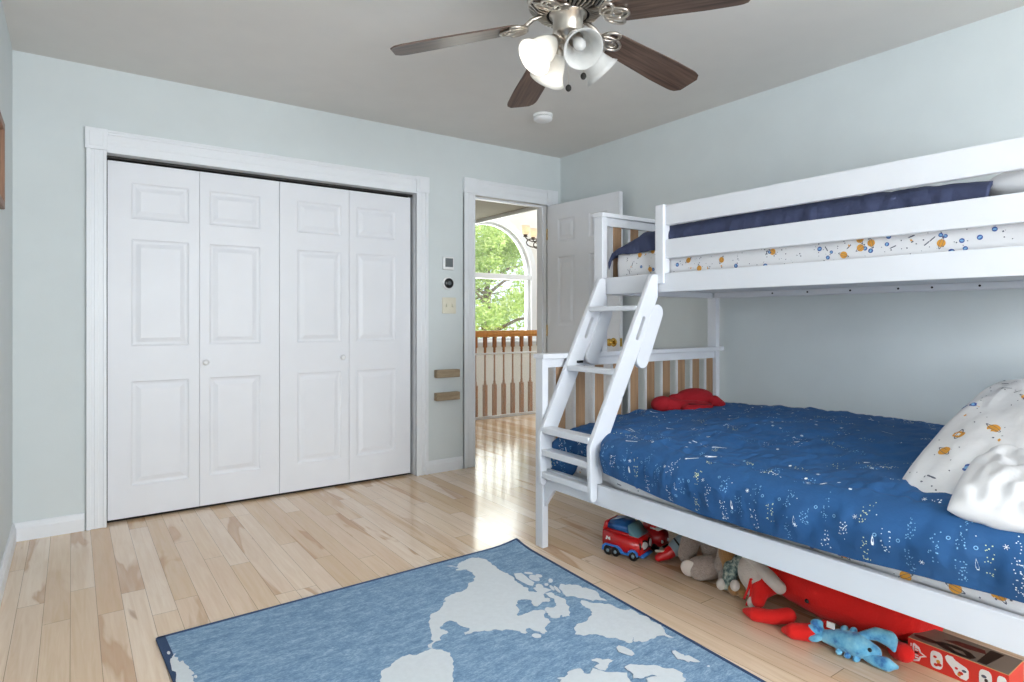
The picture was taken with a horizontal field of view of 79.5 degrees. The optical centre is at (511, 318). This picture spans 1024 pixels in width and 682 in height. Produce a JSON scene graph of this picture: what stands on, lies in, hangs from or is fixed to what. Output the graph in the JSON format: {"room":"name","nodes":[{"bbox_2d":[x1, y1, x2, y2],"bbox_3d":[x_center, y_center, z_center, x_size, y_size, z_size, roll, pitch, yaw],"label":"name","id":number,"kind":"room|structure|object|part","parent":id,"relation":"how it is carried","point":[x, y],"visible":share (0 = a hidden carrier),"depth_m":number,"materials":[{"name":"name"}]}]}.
{"room":"bedroom","nodes":[
{"label":"bedroom","id":0,"kind":"room"},
{"bbox_2d":[0,0,12,564],"bbox_3d":[-0.854,-0.115,0.696,0.100,2.440,5.725,0,0,-36],"label":"wall","id":1,"kind":"structure","parent":0,"point":[6,52],"depth_m":2.77,"materials":[{"name":"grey paint"}]},
{"bbox_2d":[0,112,4,208],"bbox_3d":[-1.845,-0.599,2.191,0.026,0.337,0.550,0,0,-36],"label":"picture frame","id":2,"kind":"object","parent":1,"relation":"attached to","point":[2,124],"visible":1,"depth_m":2.39,"materials":[{"name":"brown wood"}]},
{"bbox_2d":[0,524,15,605],"bbox_3d":[-0.836,1.060,0.770,0.016,0.090,5.625,0,0,-36],"label":"baseboard","id":3,"kind":"structure","parent":1,"relation":"attached to","point":[5,565],"depth_m":2.67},
{"bbox_2d":[107,159,410,522],"bbox_3d":[-1.631,-0.105,4.173,2.080,2.520,0.712,0,0,-36],"label":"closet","id":4,"kind":"structure","parent":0,"point":[107,159],"depth_m":3.99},
{"bbox_2d":[13,50,559,529],"bbox_3d":[-1.074,-0.115,4.134,3.740,2.440,0.125,0,0,-36],"label":"wall","id":5,"kind":"structure","parent":0,"point":[54,100],"depth_m":3.22,"materials":[{"name":"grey paint"}]},
{"bbox_2d":[107,160,278,520],"bbox_3d":[-1.814,0.116,3.575,0.895,1.945,0.068,0,0,-36],"label":"door","id":6,"kind":"structure","parent":5,"relation":"in","point":[193,256],"depth_m":3.54,"materials":[{"name":"white paint"}]},
{"bbox_2d":[13,456,462,541],"bbox_3d":[-1.033,1.060,4.076,3.540,0.090,0.016,0,0,-36],"label":"baseboard","id":7,"kind":"structure","parent":5,"relation":"attached to","point":[35,529],"depth_m":3.15,"materials":[{"name":"white wood"}]},
{"bbox_2d":[85,126,429,530],"bbox_3d":[-1.447,0.050,3.847,2.012,2.110,0.158,0,0,-36],"label":"trim","id":8,"kind":"structure","parent":5,"relation":"attached to","point":[100,143],"depth_m":3.47,"materials":[{"name":"white wood"}]},
{"bbox_2d":[107,155,411,197],"bbox_3d":[-1.453,-0.864,3.855,1.816,0.038,0.028,0,0,-36],"label":"trim","id":9,"kind":"structure","parent":5,"relation":"attached to","point":[115,158],"depth_m":3.74,"materials":[{"name":"black metal"}]},
{"bbox_2d":[279,182,409,492],"bbox_3d":[-1.083,0.116,4.097,0.895,1.945,0.068,0,0,-36],"label":"door","id":10,"kind":"structure","parent":5,"relation":"in","point":[344,255],"depth_m":4.07,"materials":[{"name":"white paint"}]},
{"bbox_2d":[434,391,459,400],"bbox_3d":[-0.471,0.557,4.452,0.188,0.056,0.058,0,0,-36],"label":"wall ledge","id":11,"kind":"object","parent":5,"relation":"attached to","point":[453,395],"visible":1,"depth_m":4.43,"materials":[{"name":"brown wood"}]},
{"bbox_2d":[434,369,459,377],"bbox_3d":[-0.471,0.393,4.452,0.188,0.056,0.058,0,0,-36],"label":"wall ledge","id":12,"kind":"object","parent":5,"relation":"attached to","point":[444,373],"visible":1,"depth_m":4.42,"materials":[{"name":"brown wood"}]},
{"bbox_2d":[442,257,453,269],"bbox_3d":[-0.465,-0.405,4.479,0.090,0.093,0.022,0,0,-36],"label":"thermostat","id":13,"kind":"object","parent":5,"relation":"attached to","point":[447,262],"visible":1,"depth_m":4.47,"materials":[{"name":"white plastic"}]},
{"bbox_2d":[442,277,453,289],"bbox_3d":[-0.461,-0.260,4.476,0.094,0.094,0.032,0,0,-36],"label":"thermostat","id":14,"kind":"object","parent":5,"relation":"attached to","point":[447,283],"visible":1,"depth_m":4.46,"materials":[{"name":"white plastic"}]},
{"bbox_2d":[442,297,455,313],"bbox_3d":[-0.455,-0.099,4.487,0.114,0.117,0.020,0,0,-36],"label":"light switch","id":15,"kind":"object","parent":5,"relation":"attached to","point":[448,304],"visible":1,"depth_m":4.49,"materials":[{"name":"beige plastic"}]},
{"bbox_2d":[463,177,557,467],"bbox_3d":[-0.029,0.028,4.860,0.897,2.154,0.158,0,0,-36],"label":"trim","id":16,"kind":"structure","parent":5,"relation":"attached to","point":[472,187],"depth_m":4.60,"materials":[{"name":"white wood"}]},
{"bbox_2d":[546,191,622,441],"bbox_3d":[0.516,0.088,4.702,0.099,2.010,0.780,0,0,-38],"label":"door","id":17,"kind":"structure","parent":5,"relation":"in","point":[570,231],"depth_m":4.77,"materials":[{"name":"white paint"}]},
{"bbox_3d":[0.708,0.168,4.426,0.058,0.055,0.056,0,0,-38],"label":"knob","id":18,"kind":"part","parent":17,"relation":"part of","materials":[{"name":"gold metal"}]},
{"bbox_2d":[476,210,536,416],"bbox_3d":[-0.486,0.305,8.847,4.900,7.000,0.160,0,0,-36],"label":"wall","id":19,"kind":"structure","parent":0,"point":[528,218],"depth_m":9.09,"materials":[{"name":"white paint"}]},
{"bbox_2d":[475,218,536,345],"bbox_3d":[-0.332,-0.552,8.890,1.730,1.875,0.170,0,0,-36],"label":"window","id":20,"kind":"structure","parent":19,"relation":"in","point":[505,223],"depth_m":9.23,"materials":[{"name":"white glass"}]},
{"bbox_3d":[-0.309,0.330,8.857,1.730,0.030,0.090,0,0,-36],"label":"sill","id":21,"kind":"part","parent":20,"relation":"part of","materials":[{"name":"white wood"}]},
{"bbox_2d":[475,207,536,223],"bbox_3d":[0.300,-1.313,7.245,0.035,0.047,3.340,0,0,-36],"label":"trim","id":22,"kind":"structure","parent":19,"relation":"attached to","point":[528,209],"depth_m":7.75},
{"bbox_2d":[0,414,1023,681],"bbox_3d":[1.642,1.165,3.601,7.540,0.120,7.650,0,0,-36],"label":"floor","id":23,"kind":"structure","parent":0,"point":[93,605],"depth_m":2.71,"materials":[{"name":"brown wood"}]},
{"bbox_2d":[156,538,765,681],"bbox_3d":[-0.023,1.092,1.769,1.552,0.023,2.013,0,0,-36],"label":"rug","id":24,"kind":"object","parent":23,"relation":"on","point":[505,612],"visible":1,"depth_m":2.14,"materials":[{"name":"blue fabric"}]},
{"bbox_2d":[475,330,536,419],"bbox_3d":[0.463,0.618,7.348,4.700,0.971,0.092,0,0,-36],"label":"stair railing","id":25,"kind":"object","parent":23,"relation":"on","point":[494,334],"depth_m":6.96,"materials":[{"name":"brown wood"}]},
{"bbox_3d":[0.455,1.094,7.359,4.700,0.022,0.065,0,0,-36],"label":"shoe rail","id":26,"kind":"part","parent":25,"relation":"part of","materials":[{"name":"white wood"}]},
{"bbox_3d":[0.484,0.727,7.318,4.700,0.708,0.020,0,0,-36],"label":"banister guard","id":27,"kind":"part","parent":25,"relation":"part of","materials":[{"name":"wood"}]},
{"bbox_3d":[0.455,0.165,7.359,4.700,0.071,0.060,0,0,-36],"label":"handrail","id":28,"kind":"part","parent":25,"relation":"part of","materials":[{"name":"brown wood"}]},
{"bbox_2d":[602,515,652,561],"bbox_3d":[0.545,1.023,2.895,0.214,0.167,0.139,0,0,38],"label":"van","id":29,"kind":"object","parent":23,"relation":"on","point":[624,535],"visible":1,"depth_m":2.85,"materials":[{"name":"red plastic"}]},
{"bbox_2d":[643,522,668,551],"bbox_3d":[0.681,1.031,2.983,0.098,0.147,0.159,0,0,-42],"label":"toy truck","id":30,"kind":"object","parent":23,"relation":"on","point":[660,536],"visible":0.53,"depth_m":2.93,"materials":[{"name":"red plastic"}]},
{"bbox_2d":[655,534,681,561],"bbox_3d":[0.736,1.039,2.803,0.167,0.122,0.094,0,0,17],"label":"plane","id":31,"kind":"object","parent":23,"relation":"on","point":[671,550],"visible":0.63,"depth_m":2.78,"materials":[{"name":"red plastic"}]},
{"bbox_2d":[678,536,738,580],"bbox_3d":[0.851,0.947,2.631,0.263,0.312,0.320,0,0,10],"label":"plush bear","id":32,"kind":"object","parent":23,"relation":"on","point":[706,566],"visible":0.41,"depth_m":2.58},
{"bbox_3d":[0.805,0.987,2.731,0.163,0.172,0.088,0,0,-26],"label":"arm","id":33,"kind":"part","parent":32,"relation":"part of"},
{"bbox_3d":[0.845,1.052,2.611,0.207,0.100,0.106,0,0,-17],"label":"leg","id":34,"kind":"part","parent":32,"relation":"part of","materials":[{"name":"beige fabric"}]},
{"bbox_3d":[0.907,0.983,2.582,0.085,0.162,0.157,0,0,38],"label":"arm","id":35,"kind":"part","parent":32,"relation":"part of"},
{"bbox_3d":[0.904,1.056,2.551,0.094,0.093,0.185,0,0,31],"label":"leg","id":36,"kind":"part","parent":32,"relation":"part of","materials":[{"name":"fabric"}]},
{"bbox_2d":[718,548,748,598],"bbox_3d":[0.915,0.982,2.531,0.131,0.242,0.234,0,0,25],"label":"monkey","id":37,"kind":"object","parent":23,"relation":"on","point":[724,556],"visible":0.26,"depth_m":2.47},
{"bbox_2d":[716,555,785,606],"bbox_3d":[0.975,0.992,2.411,0.228,0.210,0.299,0,0,-36],"label":"rabbit","id":38,"kind":"object","parent":23,"relation":"on","point":[740,566],"visible":0.63,"depth_m":2.38},
{"bbox_2d":[533,137,1023,655],"bbox_3d":[1.275,0.276,2.589,1.414,1.658,2.050,0,0,-36],"label":"bunk bed","id":39,"kind":"object","parent":23,"relation":"on","point":[1000,267],"visible":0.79,"depth_m":2.26,"materials":[{"name":"white paint"}]},
{"bbox_3d":[0.145,0.647,2.993,0.036,0.915,0.055,0,0,-36],"label":"post","id":40,"kind":"part","parent":39,"relation":"part of","materials":[{"name":"white paint"}]},
{"bbox_2d":[537,274,662,501],"bbox_3d":[0.416,0.290,2.912,0.464,0.994,0.369,0,0,-36],"label":"ladder","id":41,"kind":"object","parent":39,"relation":"attached to","point":[590,335],"visible":1,"depth_m":2.84,"materials":[{"name":"white paint"}]},
{"bbox_3d":[0.465,-0.182,3.225,0.037,0.706,0.061,0,0,-36],"label":"post","id":42,"kind":"part","parent":39,"relation":"part of","materials":[{"name":"white paint"}]},
{"bbox_3d":[0.702,0.203,3.391,1.414,0.068,0.079,0,0,-36],"label":"cap rail","id":43,"kind":"part","parent":39,"relation":"part of","materials":[{"name":"white paint"}]},
{"bbox_3d":[0.852,-0.520,3.501,0.997,0.066,0.071,0,0,-36],"label":"cap rail","id":44,"kind":"part","parent":39,"relation":"part of","materials":[{"name":"white paint"}]},
{"bbox_3d":[0.705,-0.348,2.883,0.048,0.367,0.048,0,0,-36],"label":"guard post","id":45,"kind":"part","parent":39,"relation":"part of","materials":[{"name":"white paint"}]},
{"bbox_3d":[0.852,-0.169,3.500,0.913,0.086,0.033,0,0,-36],"label":"rail","id":46,"kind":"part","parent":39,"relation":"part of","materials":[{"name":"white paint"}]},
{"bbox_3d":[1.237,-0.182,3.777,0.036,0.706,0.061,0,0,-36],"label":"post","id":47,"kind":"part","parent":39,"relation":"part of","materials":[{"name":"white paint"}]},
{"bbox_3d":[1.239,0.647,3.775,0.036,0.915,0.055,0,0,-36],"label":"post","id":48,"kind":"part","parent":39,"relation":"part of","materials":[{"name":"white paint"}]},
{"bbox_3d":[0.719,0.762,2.192,0.026,0.088,1.916,0,0,-36],"label":"rail","id":49,"kind":"part","parent":39,"relation":"part of","materials":[{"name":"white paint"}]},
{"bbox_2d":[573,466,1023,615],"bbox_3d":[1.268,0.651,2.573,1.321,0.223,1.888,0,0,-36],"label":"mattress","id":50,"kind":"object","parent":39,"relation":"on","point":[1009,605],"visible":0.12,"depth_m":1.72,"materials":[{"name":"white fabric"}]},
{"bbox_2d":[551,402,1023,602],"bbox_3d":[1.233,0.593,2.562,1.388,0.310,1.876,0,0,-36],"label":"comforter","id":51,"kind":"object","parent":50,"relation":"on","point":[828,481],"visible":0.81,"depth_m":2.08,"materials":[{"name":"blue fabric"}]},
{"bbox_2d":[651,388,725,410],"bbox_3d":[0.935,0.439,3.276,0.388,0.130,0.224,0,0,-36],"label":"plush crayfish","id":52,"kind":"object","parent":51,"relation":"on","point":[690,398],"visible":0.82,"depth_m":3.23,"materials":[{"name":"red fabric"}]},
{"bbox_2d":[947,444,1023,532],"bbox_3d":[1.336,0.449,1.622,0.367,0.191,0.251,0,0,-36],"label":"pillow","id":53,"kind":"object","parent":51,"relation":"on","point":[990,492],"visible":0.92,"depth_m":1.57,"materials":[{"name":"white fabric"}]},
{"bbox_2d":[902,379,1023,493],"bbox_3d":[1.516,0.389,1.843,0.693,0.386,0.404,0,0,-28],"label":"pillow","id":54,"kind":"object","parent":50,"relation":"on","point":[994,417],"visible":0.58,"depth_m":1.83,"materials":[{"name":"white fabric"}]},
{"bbox_3d":[1.037,-0.170,2.423,0.026,0.087,1.916,0,0,-36],"label":"rail","id":55,"kind":"part","parent":39,"relation":"part of","materials":[{"name":"white paint"}]},
{"bbox_2d":[618,223,1023,276],"bbox_3d":[1.440,-0.262,2.687,0.907,0.176,1.873,0,0,-36],"label":"mattress","id":56,"kind":"object","parent":39,"relation":"on","point":[643,263],"visible":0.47,"depth_m":2.24,"materials":[{"name":"white fabric"}]},
{"bbox_2d":[608,181,992,268],"bbox_3d":[1.339,-0.366,2.802,0.921,0.219,1.643,0,0,-36],"label":"coverlet","id":57,"kind":"object","parent":56,"relation":"on","point":[924,195],"visible":0.51,"depth_m":2.29,"materials":[{"name":"blue fabric"}]},
{"bbox_2d":[988,170,1023,195],"bbox_3d":[1.886,-0.413,2.030,0.860,0.194,0.340,0,0,-36],"label":"pillow","id":58,"kind":"object","parent":56,"relation":"on","point":[1007,182],"visible":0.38,"depth_m":1.86,"materials":[{"name":"white fabric"}]},
{"bbox_3d":[1.812,-0.170,2.977,0.026,0.087,1.916,0,0,-36],"label":"rail","id":59,"kind":"part","parent":39,"relation":"part of","materials":[{"name":"white paint"}]},
{"bbox_2d":[742,566,942,662],"bbox_3d":[1.152,0.993,2.187,0.638,0.225,0.339,0,0,31],"label":"plush lobster","id":60,"kind":"object","parent":23,"relation":"on","point":[829,604],"visible":0.44,"depth_m":2.13,"materials":[{"name":"red fabric"}]},
{"bbox_2d":[808,619,898,671],"bbox_3d":[1.105,1.054,2.017,0.274,0.101,0.111,0,0,31],"label":"plush","id":61,"kind":"object","parent":23,"relation":"on","point":[858,645],"visible":0.99,"depth_m":1.99,"materials":[{"name":"blue fabric"}]},
{"bbox_3d":[1.077,1.093,2.023,0.033,0.021,0.021,0,0,-36],"label":"leg","id":62,"kind":"part","parent":61,"relation":"part of","materials":[{"name":"blue fabric"}]},
{"bbox_3d":[1.108,1.032,2.051,0.033,0.021,0.021,0,0,-36],"label":"leg","id":63,"kind":"part","parent":61,"relation":"part of","materials":[{"name":"blue fabric"}]},
{"bbox_3d":[1.094,1.094,2.004,0.033,0.021,0.021,0,0,-36],"label":"leg","id":64,"kind":"part","parent":61,"relation":"part of","materials":[{"name":"blue fabric"}]},
{"bbox_3d":[1.128,1.029,2.034,0.033,0.021,0.021,0,0,-36],"label":"leg","id":65,"kind":"part","parent":61,"relation":"part of","materials":[{"name":"blue fabric"}]},
{"bbox_3d":[1.111,1.095,1.984,0.033,0.021,0.021,0,0,-36],"label":"leg","id":66,"kind":"part","parent":61,"relation":"part of","materials":[{"name":"blue fabric"}]},
{"bbox_2d":[908,629,1023,681],"bbox_3d":[1.411,1.066,1.923,0.131,0.077,0.264,0,0,-36],"label":"toy box","id":67,"kind":"object","parent":23,"relation":"on","point":[954,657],"visible":0.97,"depth_m":1.89,"materials":[{"name":"red cardboard"}]},
{"bbox_2d":[930,650,1006,681],"bbox_3d":[1.376,1.067,1.862,0.002,0.056,0.196,0,0,-36],"label":"picture","id":68,"kind":"object","parent":67,"relation":"attached to","point":[952,664],"depth_m":1.87,"materials":[{"name":"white cardboard"}]},
{"bbox_2d":[2,0,1023,219],"bbox_3d":[0.054,-1.435,3.475,4.810,0.200,9.190,0,0,-36],"label":"ceiling","id":69,"kind":"structure","parent":0,"point":[331,56],"depth_m":3.07,"materials":[{"name":"paint"}]},
{"bbox_2d":[533,111,552,122],"bbox_3d":[0.202,-1.312,4.016,0.128,0.046,0.128,0,0,-36],"label":"smoke detector","id":70,"kind":"object","parent":69,"relation":"attached to","point":[541,116],"visible":1,"depth_m":3.97,"materials":[{"name":"white plastic"}]},
{"bbox_2d":[390,0,749,107],"bbox_3d":[0.247,-1.085,2.299,1.229,0.500,1.274,0,0,-36],"label":"ceiling fan","id":71,"kind":"object","parent":69,"relation":"hanging from","point":[544,57],"visible":1,"depth_m":2.26,"materials":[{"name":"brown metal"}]},
{"bbox_3d":[-0.212,-1.042,2.302,0.480,0.006,0.148,-9,11,3],"label":"blade","id":72,"kind":"part","parent":71,"relation":"part of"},
{"bbox_3d":[0.098,-1.042,2.686,0.148,0.006,0.480,-11,-6,-16],"label":"blade","id":73,"kind":"part","parent":71,"relation":"part of","materials":[{"name":"brown wood"}]},
{"bbox_3d":[0.099,-0.957,2.221,0.149,0.148,0.143,0,0,-36],"label":"lamp shade","id":74,"kind":"part","parent":71,"relation":"part of","materials":[{"name":"white glass"}]},
{"bbox_3d":[0.119,-0.980,2.231,0.071,0.068,0.046,0,0,-36],"label":"bulb","id":75,"kind":"part","parent":71,"relation":"part of","materials":[{"name":"white glass"}]},
{"bbox_3d":[0.152,-0.957,2.392,0.143,0.148,0.149,0,0,-36],"label":"lamp shade","id":76,"kind":"part","parent":71,"relation":"part of","materials":[{"name":"white glass"}]},
{"bbox_3d":[0.057,-1.042,1.889,0.148,0.006,0.480,12,13,19],"label":"blade","id":77,"kind":"part","parent":71,"relation":"part of","materials":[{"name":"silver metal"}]},
{"bbox_3d":[0.161,-1.012,2.257,0.087,0.060,0.054,0,0,-36],"label":"lamp arm","id":78,"kind":"part","parent":71,"relation":"part of","materials":[{"name":"silver metal"}]},
{"bbox_3d":[0.186,-1.012,2.329,0.054,0.060,0.087,0,0,-36],"label":"lamp arm","id":79,"kind":"part","parent":71,"relation":"part of","materials":[{"name":"silver metal"}]},
{"bbox_2d":[529,0,606,27],"bbox_3d":[0.207,-1.141,2.281,0.292,0.043,0.292,0,0,-36],"label":"motor housing","id":80,"kind":"object","parent":71,"relation":"attached to","point":[587,10],"depth_m":2.25,"materials":[{"name":"silver metal"}]},
{"bbox_3d":[0.207,-0.848,2.261,0.021,0.026,0.022,0,0,-36],"label":"pull knob","id":81,"kind":"part","parent":71,"relation":"part of","materials":[{"name":"black metal"}]},
{"bbox_3d":[0.217,-1.012,2.227,0.057,0.060,0.086,0,0,-36],"label":"lamp arm","id":82,"kind":"part","parent":71,"relation":"part of","materials":[{"name":"silver metal"}]},
{"bbox_3d":[0.233,-0.980,2.181,0.045,0.068,0.069,0,0,-36],"label":"bulb","id":83,"kind":"part","parent":71,"relation":"part of","materials":[{"name":"white glass"}]},
{"bbox_3d":[0.261,-0.888,2.251,0.021,0.026,0.022,0,0,-36],"label":"pull knob","id":84,"kind":"part","parent":71,"relation":"part of","materials":[{"name":"black metal"}]},
{"bbox_3d":[0.235,-0.957,2.155,0.139,0.148,0.148,0,0,-36],"label":"lamp shade","id":85,"kind":"part","parent":71,"relation":"part of","materials":[{"name":"white glass"}]},
{"bbox_3d":[0.324,-0.957,2.327,0.148,0.148,0.142,0,0,-36],"label":"lamp shade","id":86,"kind":"part","parent":71,"relation":"part of","materials":[{"name":"white glass"}]},
{"bbox_3d":[0.559,-1.042,2.510,0.480,0.006,0.148,11,-17,-33],"label":"blade","id":87,"kind":"part","parent":71,"relation":"part of","materials":[{"name":"brown wood"}]},
{"bbox_3d":[0.534,-1.042,2.017,0.480,0.006,0.148,12,-4,38],"label":"blade","id":88,"kind":"part","parent":71,"relation":"part of","materials":[{"name":"brown wood"}]},
{"bbox_2d":[560,6,1023,424],"bbox_3d":[2.107,-0.115,2.813,0.100,2.440,5.725,0,0,-36],"label":"wall","id":89,"kind":"structure","parent":0,"point":[914,356],"depth_m":3.23,"materials":[{"name":"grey paint"}]},
{"bbox_3d":[0.542,-3.245,7.410,4.900,0.100,3.575,0,0,-36],"label":"ceiling","id":90,"kind":"structure","parent":0,"visible":0},
{"bbox_2d":[521,225,536,248],"bbox_3d":[0.411,-2.035,8.064,0.609,2.320,0.590,0,0,-36],"label":"chandelier","id":91,"kind":"object","parent":90,"relation":"hanging from","point":[525,229],"visible":0.27,"depth_m":7.99,"materials":[{"name":"beige glass"}]},
{"bbox_3d":[0.174,-1.153,7.979,0.124,0.115,0.122,0,0,-36],"label":"lamp shade","id":92,"kind":"part","parent":91,"relation":"part of","materials":[{"name":"beige glass"}]},
{"bbox_3d":[0.275,-1.007,7.996,0.265,0.176,0.059,0,0,-10],"label":"arm","id":93,"kind":"part","parent":91,"relation":"part of","materials":[{"name":"brown metal"}]},
{"bbox_3d":[0.281,-1.153,8.258,0.124,0.115,0.122,0,0,-36],"label":"lamp shade","id":94,"kind":"part","parent":91,"relation":"part of","materials":[{"name":"beige glass"}]},
{"label":"outside","id":95,"kind":"structure","parent":0,"visible":0},
{"bbox_3d":[-6.431,4.005,21.033,34.000,0.100,26.300,0,0,-36],"label":"ground","id":96,"kind":"structure","parent":95,"visible":0},
{"bbox_2d":[475,225,524,337],"bbox_3d":[-0.490,0.617,15.087,5.200,6.709,4.706,0,0,-36],"label":"leafy tree","id":97,"kind":"object","parent":96,"relation":"on","point":[488,250],"visible":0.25,"depth_m":14.77,"materials":[{"name":"green plant"}]}
]}

